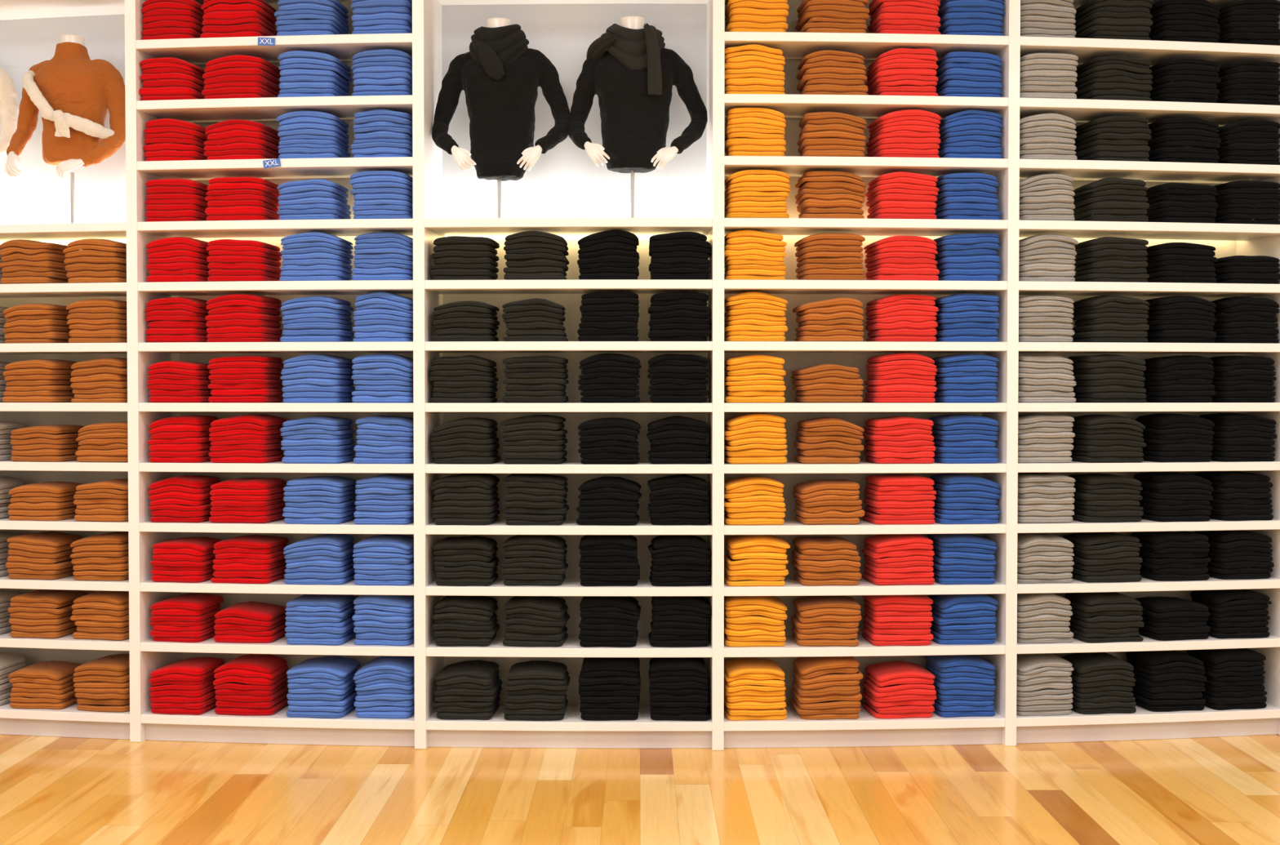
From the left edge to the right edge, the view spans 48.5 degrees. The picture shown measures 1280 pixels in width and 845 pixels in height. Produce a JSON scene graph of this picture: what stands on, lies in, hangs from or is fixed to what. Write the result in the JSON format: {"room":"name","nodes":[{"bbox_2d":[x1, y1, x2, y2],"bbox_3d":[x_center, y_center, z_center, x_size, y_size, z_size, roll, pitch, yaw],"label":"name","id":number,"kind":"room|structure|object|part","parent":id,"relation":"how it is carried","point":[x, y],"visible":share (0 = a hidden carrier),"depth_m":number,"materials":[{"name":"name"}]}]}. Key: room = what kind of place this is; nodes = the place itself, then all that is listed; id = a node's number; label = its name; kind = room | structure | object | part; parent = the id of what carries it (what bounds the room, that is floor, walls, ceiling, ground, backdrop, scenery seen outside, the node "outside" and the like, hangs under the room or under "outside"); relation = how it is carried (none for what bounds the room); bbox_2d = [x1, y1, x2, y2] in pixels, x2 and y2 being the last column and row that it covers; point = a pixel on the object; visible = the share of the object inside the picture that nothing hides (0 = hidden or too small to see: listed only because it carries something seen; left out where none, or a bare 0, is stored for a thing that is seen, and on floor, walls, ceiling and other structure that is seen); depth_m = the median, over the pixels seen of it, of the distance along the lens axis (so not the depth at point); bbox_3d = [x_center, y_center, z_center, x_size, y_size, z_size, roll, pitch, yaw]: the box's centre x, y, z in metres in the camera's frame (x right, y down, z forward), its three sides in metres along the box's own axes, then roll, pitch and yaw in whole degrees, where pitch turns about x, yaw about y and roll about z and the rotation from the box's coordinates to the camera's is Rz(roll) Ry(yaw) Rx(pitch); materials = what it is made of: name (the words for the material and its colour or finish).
{"room":"clothing store","nodes":[
{"label":"clothing store","id":0,"kind":"room"},
{"bbox_2d":[0,733,1279,844],"bbox_3d":[0.000,1.481,1.756,10.400,0.100,10.850,0,1,0],"label":"floor","id":1,"kind":"structure","parent":0,"point":[55,790],"depth_m":5.16,"materials":[{"name":"brown wood"}]},
{"bbox_2d":[0,0,1279,750],"bbox_3d":[0.326,-0.611,6.201,7.360,3.900,0.826,0,1,-1],"label":"shelving unit","id":2,"kind":"object","parent":1,"relation":"on","point":[564,193],"visible":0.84,"depth_m":5.96,"materials":[{"name":"white laminate"}]},
{"bbox_2d":[0,66,18,159],"bbox_3d":[-2.977,-1.256,6.200,0.496,0.827,0.287,0,1,5],"label":"mannequin","id":3,"kind":"object","parent":2,"relation":"in","point":[9,106],"visible":0.83,"depth_m":6.20},
{"bbox_2d":[0,248,27,705],"bbox_3d":[-2.998,0.217,6.243,0.541,2.008,0.274,0,1,11],"label":"sweater","id":4,"kind":"object","parent":2,"relation":"on","point":[10,662],"visible":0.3,"depth_m":6.19,"materials":[{"name":"fabric"}]},
{"bbox_2d":[4,34,125,222],"bbox_3d":[-2.467,-1.254,6.111,0.496,0.827,0.287,0,1,5],"label":"mannequin","id":5,"kind":"object","parent":2,"relation":"in","point":[73,93],"visible":1,"depth_m":6.07},
{"bbox_3d":[-2.458,-0.961,6.152,0.056,0.240,0.056,0,1,5],"label":"stand rod","id":6,"kind":"part","parent":5,"relation":"part of","materials":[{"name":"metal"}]},
{"bbox_2d":[138,0,288,715],"bbox_3d":[-1.806,-0.283,6.049,0.567,3.017,0.276,0,1,6],"label":"sweater","id":7,"kind":"object","parent":2,"relation":"on","point":[249,684],"visible":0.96,"depth_m":5.94,"materials":[{"name":"red fabric"}]},
{"bbox_2d":[257,37,275,45],"bbox_3d":[-1.536,-1.565,5.838,0.074,0.036,0.003,0,1,6],"label":"label","id":8,"kind":"object","parent":2,"relation":"attached to","point":[261,41],"visible":1,"depth_m":5.84,"materials":[{"name":"blue paper"}]},
{"bbox_2d":[262,158,280,168],"bbox_3d":[-1.516,-1.066,5.846,0.075,0.040,0.003,0,1,6],"label":"label","id":9,"kind":"object","parent":2,"relation":"attached to","point":[273,162],"visible":1,"depth_m":5.84,"materials":[{"name":"blue paper"}]},
{"bbox_2d":[274,0,414,718],"bbox_3d":[-1.219,-0.287,5.991,0.582,3.027,0.278,0,1,5],"label":"sweater","id":10,"kind":"object","parent":2,"relation":"on","point":[387,682],"visible":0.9,"depth_m":5.88,"materials":[{"name":"blue fabric"}]},
{"bbox_2d":[0,0,869,719],"bbox_3d":[-0.893,-0.274,6.044,3.688,2.998,0.319,0,1,3],"label":"sweater","id":11,"kind":"object","parent":2,"relation":"on","point":[828,685],"visible":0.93,"depth_m":5.99,"materials":[{"name":"brown fabric"}]},
{"bbox_2d":[431,17,570,217],"bbox_3d":[-0.580,-1.262,5.935,0.583,0.850,0.298,0,1,0],"label":"mannequin","id":12,"kind":"object","parent":2,"relation":"on","point":[500,77],"visible":0.98,"depth_m":5.88},
{"bbox_3d":[-0.591,-0.963,5.966,0.056,0.250,0.056,0,1,0],"label":"stand rod","id":13,"kind":"part","parent":12,"relation":"part of","materials":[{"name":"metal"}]},
{"bbox_2d":[568,16,707,217],"bbox_3d":[-0.008,-1.265,5.935,0.589,0.856,0.318,0,1,0],"label":"mannequin","id":14,"kind":"object","parent":2,"relation":"on","point":[633,76],"visible":1,"depth_m":5.88},
{"bbox_3d":[-0.031,-0.963,5.966,0.056,0.250,0.056,0,1,0],"label":"stand rod","id":15,"kind":"part","parent":14,"relation":"part of","materials":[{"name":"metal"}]},
{"bbox_3d":[0.329,1.302,6.087,7.249,0.080,0.441,0,1,-1],"label":"kick panel","id":16,"kind":"part","parent":2,"relation":"part of","materials":[{"name":"paint"}]},
{"bbox_2d":[724,0,790,719],"bbox_3d":[0.478,-0.285,5.949,0.290,3.025,0.286,0,1,0],"label":"sweater","id":17,"kind":"object","parent":2,"relation":"on","point":[749,683],"visible":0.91,"depth_m":5.84,"materials":[{"name":"orange fabric"}]},
{"bbox_2d":[428,0,1153,720],"bbox_3d":[0.638,-0.284,6.003,3.030,3.020,0.309,0,1,-2],"label":"sweater","id":18,"kind":"object","parent":2,"relation":"on","point":[467,689],"visible":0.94,"depth_m":5.92,"materials":[{"name":"black fabric"}]},
{"bbox_2d":[862,0,941,718],"bbox_3d":[1.095,-0.285,5.979,0.290,3.024,0.283,0,1,-7],"label":"sweater","id":19,"kind":"object","parent":2,"relation":"on","point":[897,377],"visible":0.98,"depth_m":5.87,"materials":[{"name":"red fabric"}]},
{"bbox_2d":[576,0,1279,720],"bbox_3d":[1.547,-0.287,6.076,3.649,3.024,0.359,0,1,-6],"label":"sweater","id":20,"kind":"object","parent":2,"relation":"on","point":[1232,678],"visible":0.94,"depth_m":5.99,"materials":[{"name":"black fabric"}]},
{"bbox_2d":[924,0,1004,716],"bbox_3d":[1.368,-0.285,6.003,0.279,3.023,0.274,0,1,-5],"label":"sweater","id":21,"kind":"object","parent":2,"relation":"on","point":[962,686],"visible":0.88,"depth_m":5.89,"materials":[{"name":"blue fabric"}]},
{"bbox_2d":[1016,0,1078,715],"bbox_3d":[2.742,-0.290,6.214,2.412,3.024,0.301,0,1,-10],"label":"sweater","id":22,"kind":"object","parent":2,"relation":"in","point":[1043,684],"visible":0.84,"depth_m":5.92,"materials":[{"name":"grey fabric"}]}
]}

